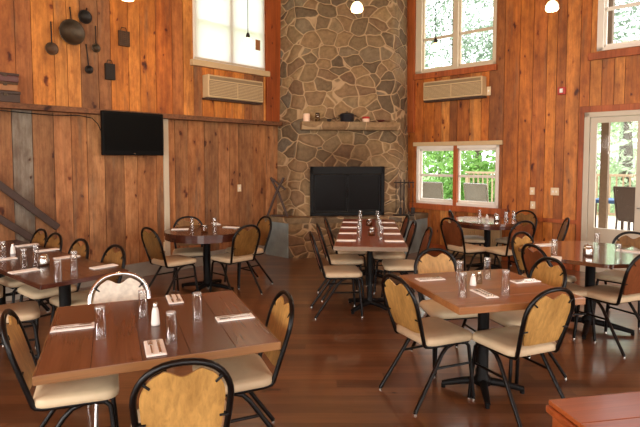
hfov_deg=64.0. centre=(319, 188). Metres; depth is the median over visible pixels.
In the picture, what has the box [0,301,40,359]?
dining chair
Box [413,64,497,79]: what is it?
trim
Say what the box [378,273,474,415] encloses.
dining chair
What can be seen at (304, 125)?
mantel shelf
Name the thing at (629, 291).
dining chair
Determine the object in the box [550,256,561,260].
napkin
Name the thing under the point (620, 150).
tree
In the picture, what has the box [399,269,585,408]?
dining table
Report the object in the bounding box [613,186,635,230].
patio chair
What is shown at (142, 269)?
baseboard
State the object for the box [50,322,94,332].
napkin
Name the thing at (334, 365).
floor
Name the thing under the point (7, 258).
napkin
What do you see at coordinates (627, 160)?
tree
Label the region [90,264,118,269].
napkin
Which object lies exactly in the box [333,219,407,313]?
dining table
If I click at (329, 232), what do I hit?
dining chair
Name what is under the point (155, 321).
salt shaker
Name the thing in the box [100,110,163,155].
television
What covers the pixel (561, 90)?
fire alarm
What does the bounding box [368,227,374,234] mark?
jar
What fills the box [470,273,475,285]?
salt shaker
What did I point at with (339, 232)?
napkin
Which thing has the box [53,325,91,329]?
knife
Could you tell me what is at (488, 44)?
tree
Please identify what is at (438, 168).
tree
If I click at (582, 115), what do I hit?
trim
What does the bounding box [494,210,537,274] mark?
dining chair
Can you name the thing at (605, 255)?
dining table
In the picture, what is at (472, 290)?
napkin
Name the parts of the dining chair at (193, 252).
seat, backrest, frame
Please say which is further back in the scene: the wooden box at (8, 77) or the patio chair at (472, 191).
the patio chair at (472, 191)
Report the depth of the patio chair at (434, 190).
10.56 m
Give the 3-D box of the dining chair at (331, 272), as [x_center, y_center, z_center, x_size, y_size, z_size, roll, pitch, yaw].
[0.158,0.895,5.513,0.548,0.882,0.447,0,3,-7]
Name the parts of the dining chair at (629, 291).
leg, leg, seat, frame, backrest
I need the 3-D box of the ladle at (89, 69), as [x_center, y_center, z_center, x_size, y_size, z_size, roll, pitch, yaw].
[-2.954,-1.648,6.528,0.052,0.376,0.108,3,5,42]
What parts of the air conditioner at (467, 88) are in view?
control panel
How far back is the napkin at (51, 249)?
4.99 m
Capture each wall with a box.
[0,0,277,264]
[408,0,639,269]
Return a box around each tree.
[423,150,495,201]
[423,151,472,199]
[424,61,483,182]
[425,0,492,183]
[451,0,492,62]
[596,31,639,215]
[596,36,637,210]
[597,121,637,184]
[614,0,639,42]
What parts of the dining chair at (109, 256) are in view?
leg, seat, backrest, frame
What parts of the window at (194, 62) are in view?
sill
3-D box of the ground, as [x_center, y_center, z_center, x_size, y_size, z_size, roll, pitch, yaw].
[0.000,1.961,5.123,120.000,0.001,130.000,0,3,0]
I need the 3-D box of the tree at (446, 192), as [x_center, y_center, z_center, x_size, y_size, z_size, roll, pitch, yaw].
[3.923,-1.486,20.927,4.968,6.376,4.280,0,3,0]
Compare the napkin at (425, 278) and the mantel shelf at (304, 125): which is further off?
the mantel shelf at (304, 125)
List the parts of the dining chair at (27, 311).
seat, leg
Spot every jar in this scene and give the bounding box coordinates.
[38,254,49,265]
[202,224,206,231]
[366,218,371,225]
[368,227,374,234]
[494,213,498,220]
[582,244,593,256]
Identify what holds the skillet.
attached to the wall at (57, 164)
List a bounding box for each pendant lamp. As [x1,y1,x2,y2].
[243,0,252,45]
[351,0,362,12]
[431,0,439,50]
[545,0,558,11]
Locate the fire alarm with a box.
[558,87,565,94]
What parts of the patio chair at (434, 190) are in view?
backrest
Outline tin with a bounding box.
[362,116,369,121]
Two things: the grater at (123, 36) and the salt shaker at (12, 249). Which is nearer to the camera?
the salt shaker at (12, 249)
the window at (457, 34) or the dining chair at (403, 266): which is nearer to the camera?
the dining chair at (403, 266)
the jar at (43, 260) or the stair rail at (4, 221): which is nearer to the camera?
the jar at (43, 260)
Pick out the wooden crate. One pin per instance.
(5, 96)
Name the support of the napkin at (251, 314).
on the dining table at (190, 328)
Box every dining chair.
[0,232,62,311]
[0,285,3,345]
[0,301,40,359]
[0,309,118,426]
[5,228,50,310]
[17,238,88,347]
[49,244,125,325]
[87,272,150,426]
[129,358,233,426]
[141,227,198,296]
[172,216,208,290]
[192,290,293,426]
[209,224,262,294]
[224,216,272,288]
[309,231,363,318]
[316,223,364,300]
[324,217,366,286]
[373,215,409,262]
[373,220,416,293]
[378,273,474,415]
[381,227,431,304]
[411,248,477,373]
[440,217,487,270]
[448,210,484,269]
[467,287,574,426]
[476,257,566,381]
[483,220,534,270]
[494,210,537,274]
[511,231,576,312]
[521,243,595,341]
[522,217,569,273]
[572,254,639,357]
[594,231,639,328]
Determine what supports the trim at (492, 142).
attached to the wall at (539, 52)
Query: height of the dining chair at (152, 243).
0.882 m
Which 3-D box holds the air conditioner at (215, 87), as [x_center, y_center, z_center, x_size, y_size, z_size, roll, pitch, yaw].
[-1.364,-1.566,8.181,0.172,0.374,1.121,3,5,42]
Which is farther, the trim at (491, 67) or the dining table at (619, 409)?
the trim at (491, 67)
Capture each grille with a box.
[209,80,262,100]
[424,81,480,98]
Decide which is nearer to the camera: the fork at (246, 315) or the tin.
the fork at (246, 315)
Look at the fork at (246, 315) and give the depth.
2.86 m
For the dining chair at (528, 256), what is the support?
on the floor at (334, 365)
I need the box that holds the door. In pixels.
[580,110,639,271]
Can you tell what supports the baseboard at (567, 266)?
attached to the wall at (539, 52)
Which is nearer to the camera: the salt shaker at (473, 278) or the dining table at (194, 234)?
the salt shaker at (473, 278)
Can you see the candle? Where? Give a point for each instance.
(306, 116)
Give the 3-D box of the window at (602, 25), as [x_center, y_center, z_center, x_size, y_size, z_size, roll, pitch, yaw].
[4.531,-2.705,6.743,1.550,1.574,0.120,3,5,43]
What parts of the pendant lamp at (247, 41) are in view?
lamp shade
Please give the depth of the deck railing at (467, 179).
13.32 m
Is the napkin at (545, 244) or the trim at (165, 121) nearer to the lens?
the napkin at (545, 244)
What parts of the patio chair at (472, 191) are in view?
post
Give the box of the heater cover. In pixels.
[447,216,501,260]
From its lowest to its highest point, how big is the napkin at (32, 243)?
0.007 m
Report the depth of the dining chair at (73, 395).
2.61 m
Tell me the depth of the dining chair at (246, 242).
6.13 m
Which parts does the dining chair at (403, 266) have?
seat, frame, backrest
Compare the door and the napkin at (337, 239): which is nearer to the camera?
the napkin at (337, 239)
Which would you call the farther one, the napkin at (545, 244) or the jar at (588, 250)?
the napkin at (545, 244)
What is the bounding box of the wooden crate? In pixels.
[0,90,20,102]
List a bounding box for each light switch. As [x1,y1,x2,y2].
[530,187,534,194]
[551,188,558,195]
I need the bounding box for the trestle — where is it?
[266,177,287,216]
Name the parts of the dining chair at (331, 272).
frame, seat, leg, leg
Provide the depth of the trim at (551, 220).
7.80 m
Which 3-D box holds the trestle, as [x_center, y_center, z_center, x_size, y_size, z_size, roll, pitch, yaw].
[-0.719,0.143,8.624,0.379,0.682,0.073,0,3,0]
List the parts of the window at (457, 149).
sash, sash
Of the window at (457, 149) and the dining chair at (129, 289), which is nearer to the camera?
the dining chair at (129, 289)
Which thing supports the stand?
on the stone fireplace
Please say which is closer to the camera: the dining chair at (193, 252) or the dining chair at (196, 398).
the dining chair at (196, 398)
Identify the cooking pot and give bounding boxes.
[338,111,355,121]
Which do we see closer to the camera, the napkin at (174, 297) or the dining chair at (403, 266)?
the napkin at (174, 297)
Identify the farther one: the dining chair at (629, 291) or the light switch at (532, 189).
the light switch at (532, 189)
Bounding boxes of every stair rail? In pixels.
[0,181,59,229]
[0,215,32,240]
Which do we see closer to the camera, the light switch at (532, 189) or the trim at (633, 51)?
the trim at (633, 51)
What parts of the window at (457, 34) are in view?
sash, sash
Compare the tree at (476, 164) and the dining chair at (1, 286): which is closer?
the dining chair at (1, 286)
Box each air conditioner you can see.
[202,74,262,104]
[423,76,486,102]
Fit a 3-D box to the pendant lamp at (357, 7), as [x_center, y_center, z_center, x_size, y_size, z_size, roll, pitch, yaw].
[0.355,-2.860,4.857,0.122,2.341,0.122,0,3,0]
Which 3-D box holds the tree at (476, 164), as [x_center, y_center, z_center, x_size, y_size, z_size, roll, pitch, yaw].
[5.922,-1.431,19.059,4.350,5.295,4.337,2,4,28]
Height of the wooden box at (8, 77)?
0.098 m
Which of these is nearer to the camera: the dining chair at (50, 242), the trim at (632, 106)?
the dining chair at (50, 242)
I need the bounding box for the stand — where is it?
[393,180,413,215]
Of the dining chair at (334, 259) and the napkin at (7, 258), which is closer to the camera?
the napkin at (7, 258)
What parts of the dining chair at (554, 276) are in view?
seat, leg, backrest, frame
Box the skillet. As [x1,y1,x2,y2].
[78,8,91,23]
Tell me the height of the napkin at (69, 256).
0.007 m
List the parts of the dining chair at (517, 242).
frame, backrest, seat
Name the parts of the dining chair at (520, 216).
seat, backrest, frame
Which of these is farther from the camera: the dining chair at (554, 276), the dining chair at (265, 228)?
the dining chair at (265, 228)
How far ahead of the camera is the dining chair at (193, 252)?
6.73 m
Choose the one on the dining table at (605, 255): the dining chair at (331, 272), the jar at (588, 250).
the jar at (588, 250)
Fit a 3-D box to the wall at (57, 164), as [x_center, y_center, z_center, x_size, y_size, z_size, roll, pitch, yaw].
[-3.813,-1.379,5.703,0.094,5.400,13.000,3,5,42]
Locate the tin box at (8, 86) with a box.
[0,81,17,90]
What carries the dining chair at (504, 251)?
on the floor at (334, 365)
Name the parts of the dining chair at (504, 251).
leg, seat, frame, backrest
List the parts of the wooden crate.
lid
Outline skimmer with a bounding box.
[45,21,58,54]
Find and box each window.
[190,0,269,76]
[415,0,496,73]
[416,145,498,207]
[597,0,639,50]
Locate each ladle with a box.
[85,44,92,73]
[92,26,100,52]
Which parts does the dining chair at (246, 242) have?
leg, leg, seat, frame, leg, backrest, leg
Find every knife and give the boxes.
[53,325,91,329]
[156,339,161,352]
[217,313,249,317]
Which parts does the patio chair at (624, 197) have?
post, backrest, seat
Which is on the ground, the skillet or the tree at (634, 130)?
the tree at (634, 130)
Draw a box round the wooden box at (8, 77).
[0,72,18,82]
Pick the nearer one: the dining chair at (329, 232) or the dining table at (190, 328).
the dining table at (190, 328)
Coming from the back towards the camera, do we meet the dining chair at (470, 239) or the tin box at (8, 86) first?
the dining chair at (470, 239)
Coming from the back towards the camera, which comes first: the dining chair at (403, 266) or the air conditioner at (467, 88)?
the air conditioner at (467, 88)
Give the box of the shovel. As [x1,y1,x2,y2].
[411,182,414,213]
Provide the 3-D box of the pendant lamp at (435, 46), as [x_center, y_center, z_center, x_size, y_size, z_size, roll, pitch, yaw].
[1.504,-2.963,6.609,0.122,2.341,0.122,0,3,0]
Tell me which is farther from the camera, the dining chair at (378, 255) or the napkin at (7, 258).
the dining chair at (378, 255)
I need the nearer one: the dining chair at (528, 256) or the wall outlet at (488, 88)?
the dining chair at (528, 256)
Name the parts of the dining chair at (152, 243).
backrest, leg, frame, seat, leg, leg, leg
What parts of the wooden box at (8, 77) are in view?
lid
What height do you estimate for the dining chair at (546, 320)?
0.882 m
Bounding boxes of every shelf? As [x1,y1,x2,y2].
[202,97,261,104]
[300,121,399,130]
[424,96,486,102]
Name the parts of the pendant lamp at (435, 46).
lamp shade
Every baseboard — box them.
[5,245,265,301]
[429,243,572,269]
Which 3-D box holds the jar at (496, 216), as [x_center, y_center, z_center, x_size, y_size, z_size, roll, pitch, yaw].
[2.537,0.409,7.363,0.074,0.114,0.072,0,3,0]
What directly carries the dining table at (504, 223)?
on the floor at (334, 365)
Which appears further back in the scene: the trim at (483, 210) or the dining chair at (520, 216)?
the trim at (483, 210)
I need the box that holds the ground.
[423,176,615,272]
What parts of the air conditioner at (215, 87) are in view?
control panel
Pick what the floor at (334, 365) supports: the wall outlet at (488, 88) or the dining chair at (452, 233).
the dining chair at (452, 233)
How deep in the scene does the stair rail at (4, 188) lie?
6.01 m
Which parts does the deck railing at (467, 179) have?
rail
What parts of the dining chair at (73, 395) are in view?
backrest, seat, leg, leg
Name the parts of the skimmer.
handle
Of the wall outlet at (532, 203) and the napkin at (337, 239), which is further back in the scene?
the wall outlet at (532, 203)
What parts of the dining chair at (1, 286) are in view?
seat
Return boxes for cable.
[0,110,100,130]
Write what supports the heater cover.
on the floor at (334, 365)
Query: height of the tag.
0.170 m
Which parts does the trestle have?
arm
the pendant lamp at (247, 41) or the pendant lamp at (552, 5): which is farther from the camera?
the pendant lamp at (247, 41)
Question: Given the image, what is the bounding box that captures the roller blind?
[194,0,264,69]
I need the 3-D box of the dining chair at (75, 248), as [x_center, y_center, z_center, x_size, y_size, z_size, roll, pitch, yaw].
[-2.484,0.936,4.814,0.447,0.882,0.548,3,4,40]
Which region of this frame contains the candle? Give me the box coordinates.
[303,113,309,120]
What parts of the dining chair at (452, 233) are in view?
backrest, frame, leg, seat, leg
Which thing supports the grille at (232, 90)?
attached to the air conditioner at (215, 87)
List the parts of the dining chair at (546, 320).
leg, seat, leg, frame, backrest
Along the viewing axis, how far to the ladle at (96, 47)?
6.59 m
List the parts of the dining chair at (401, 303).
backrest, frame, seat, leg, leg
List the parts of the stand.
post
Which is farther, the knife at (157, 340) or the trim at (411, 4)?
the trim at (411, 4)
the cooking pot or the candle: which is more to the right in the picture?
the cooking pot
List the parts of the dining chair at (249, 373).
seat, frame, backrest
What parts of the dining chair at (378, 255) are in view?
leg, leg, seat, frame, backrest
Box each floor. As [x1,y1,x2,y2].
[0,251,639,426]
[596,215,632,230]
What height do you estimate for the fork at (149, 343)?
0.003 m
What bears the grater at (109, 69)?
attached to the wall at (57, 164)
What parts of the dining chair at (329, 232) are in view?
backrest, frame, seat, leg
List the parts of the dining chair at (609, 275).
leg, seat, frame, backrest, leg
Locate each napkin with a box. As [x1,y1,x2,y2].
[0,257,17,260]
[7,268,39,273]
[15,243,39,246]
[34,248,59,251]
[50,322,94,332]
[53,255,79,259]
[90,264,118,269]
[144,339,166,356]
[166,294,183,303]
[215,313,254,321]
[337,239,355,240]
[339,232,356,233]
[384,240,403,241]
[414,276,445,281]
[470,289,498,297]
[509,279,540,283]
[535,243,556,245]
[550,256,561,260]
[615,249,639,252]
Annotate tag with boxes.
[255,39,259,50]
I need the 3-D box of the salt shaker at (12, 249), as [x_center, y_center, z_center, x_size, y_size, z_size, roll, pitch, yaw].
[-2.888,0.565,4.818,0.046,0.100,0.045,0,3,0]
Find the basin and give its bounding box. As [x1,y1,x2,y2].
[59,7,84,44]
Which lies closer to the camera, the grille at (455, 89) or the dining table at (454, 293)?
the dining table at (454, 293)
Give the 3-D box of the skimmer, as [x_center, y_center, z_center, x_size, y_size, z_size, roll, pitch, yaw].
[-3.251,-1.817,6.201,0.039,0.403,0.154,3,5,42]
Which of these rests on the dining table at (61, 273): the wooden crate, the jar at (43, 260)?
the jar at (43, 260)
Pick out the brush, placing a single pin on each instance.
(400, 208)
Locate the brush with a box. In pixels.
[399,180,401,213]
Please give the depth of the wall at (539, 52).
7.90 m
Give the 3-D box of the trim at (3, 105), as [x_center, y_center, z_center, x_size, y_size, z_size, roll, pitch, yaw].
[-4.390,-0.889,4.912,0.156,0.065,10.915,3,5,42]
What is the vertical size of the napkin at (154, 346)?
0.007 m
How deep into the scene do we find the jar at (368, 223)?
6.81 m
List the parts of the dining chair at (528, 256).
backrest, frame, seat, leg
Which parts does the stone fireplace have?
fire door, pane, fire door, pane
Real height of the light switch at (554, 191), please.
0.115 m
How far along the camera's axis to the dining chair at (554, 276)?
3.92 m
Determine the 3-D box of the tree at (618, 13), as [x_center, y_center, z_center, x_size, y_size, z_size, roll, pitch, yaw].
[14.190,-5.557,20.124,7.318,13.261,6.940,3,5,42]
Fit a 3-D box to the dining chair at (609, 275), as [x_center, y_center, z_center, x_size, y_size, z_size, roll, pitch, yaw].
[3.159,0.907,5.309,0.548,0.882,0.447,-3,5,-44]
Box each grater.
[104,60,115,79]
[118,27,129,46]
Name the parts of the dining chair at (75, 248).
leg, seat, frame, backrest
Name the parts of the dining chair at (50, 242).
seat, leg, frame, backrest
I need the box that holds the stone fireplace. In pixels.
[264,0,427,257]
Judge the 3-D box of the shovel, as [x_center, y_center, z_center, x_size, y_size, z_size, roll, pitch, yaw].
[1.596,0.145,8.807,0.070,0.582,0.038,0,3,-8]
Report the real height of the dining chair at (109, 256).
0.882 m
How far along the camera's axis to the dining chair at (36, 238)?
5.66 m
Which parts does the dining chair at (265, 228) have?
leg, seat, frame, backrest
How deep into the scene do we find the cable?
6.09 m
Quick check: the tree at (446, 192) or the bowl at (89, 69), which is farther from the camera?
the tree at (446, 192)
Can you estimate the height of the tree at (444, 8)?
13.293 m
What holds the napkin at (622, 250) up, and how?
on the dining table at (605, 255)
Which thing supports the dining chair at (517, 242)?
on the floor at (334, 365)
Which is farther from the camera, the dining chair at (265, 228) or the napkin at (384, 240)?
the dining chair at (265, 228)
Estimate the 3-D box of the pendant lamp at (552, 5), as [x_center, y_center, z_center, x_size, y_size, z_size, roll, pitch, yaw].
[2.214,-2.858,4.824,0.122,2.341,0.122,0,3,0]
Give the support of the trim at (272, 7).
attached to the wall at (57, 164)
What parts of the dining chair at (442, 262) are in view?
frame, backrest, seat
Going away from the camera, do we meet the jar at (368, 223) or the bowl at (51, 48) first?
the bowl at (51, 48)
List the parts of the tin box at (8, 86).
lid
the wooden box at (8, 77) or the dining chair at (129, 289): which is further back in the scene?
the wooden box at (8, 77)
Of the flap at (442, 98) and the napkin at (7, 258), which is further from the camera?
the flap at (442, 98)
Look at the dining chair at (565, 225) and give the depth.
6.76 m
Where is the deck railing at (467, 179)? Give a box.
[465,171,635,215]
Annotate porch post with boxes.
[598,0,614,228]
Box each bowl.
[45,42,58,54]
[85,65,92,73]
[92,43,100,52]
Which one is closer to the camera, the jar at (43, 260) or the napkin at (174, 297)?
the napkin at (174, 297)
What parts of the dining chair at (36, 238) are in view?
backrest, frame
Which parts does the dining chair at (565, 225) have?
backrest, frame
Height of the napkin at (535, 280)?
0.007 m
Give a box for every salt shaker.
[10,243,15,253]
[151,302,159,325]
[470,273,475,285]
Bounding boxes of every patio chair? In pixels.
[422,182,451,199]
[463,183,488,201]
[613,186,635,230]
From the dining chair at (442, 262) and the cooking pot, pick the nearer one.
the dining chair at (442, 262)
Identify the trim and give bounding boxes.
[0,102,281,125]
[163,119,169,255]
[265,0,280,121]
[407,0,415,132]
[409,202,505,214]
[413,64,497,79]
[413,140,502,145]
[499,215,576,224]
[575,113,584,270]
[579,103,639,112]
[588,47,639,60]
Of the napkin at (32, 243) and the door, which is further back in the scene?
the door
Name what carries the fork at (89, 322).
on the napkin at (93, 323)
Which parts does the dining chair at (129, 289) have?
leg, frame, backrest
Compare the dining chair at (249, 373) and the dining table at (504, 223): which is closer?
the dining chair at (249, 373)
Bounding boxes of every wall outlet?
[487,86,490,94]
[530,201,534,208]
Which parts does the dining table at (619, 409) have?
moulding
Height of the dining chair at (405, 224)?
0.882 m
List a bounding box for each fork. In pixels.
[55,322,91,327]
[147,340,152,353]
[219,315,250,319]
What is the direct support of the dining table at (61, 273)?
on the floor at (334, 365)
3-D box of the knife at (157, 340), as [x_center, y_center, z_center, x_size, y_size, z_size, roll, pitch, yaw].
[-0.765,0.745,2.434,0.013,0.004,0.190,-1,4,-22]
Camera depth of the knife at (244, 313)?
2.90 m
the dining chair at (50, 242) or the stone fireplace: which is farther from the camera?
the stone fireplace
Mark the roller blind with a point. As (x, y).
(221, 29)
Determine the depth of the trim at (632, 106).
7.18 m
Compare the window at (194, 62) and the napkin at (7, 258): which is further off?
the window at (194, 62)
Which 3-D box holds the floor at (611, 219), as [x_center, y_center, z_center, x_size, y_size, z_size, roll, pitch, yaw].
[7.333,0.997,9.012,14.000,0.050,6.665,3,5,43]
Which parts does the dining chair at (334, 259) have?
backrest, frame, seat, leg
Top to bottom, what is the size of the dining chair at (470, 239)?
0.882 m
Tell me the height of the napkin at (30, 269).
0.007 m
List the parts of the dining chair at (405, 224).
backrest, frame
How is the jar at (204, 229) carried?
on the dining table at (194, 234)
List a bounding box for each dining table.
[0,239,127,359]
[32,290,280,385]
[164,225,247,293]
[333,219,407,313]
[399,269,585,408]
[453,216,522,270]
[518,241,639,339]
[546,391,639,426]

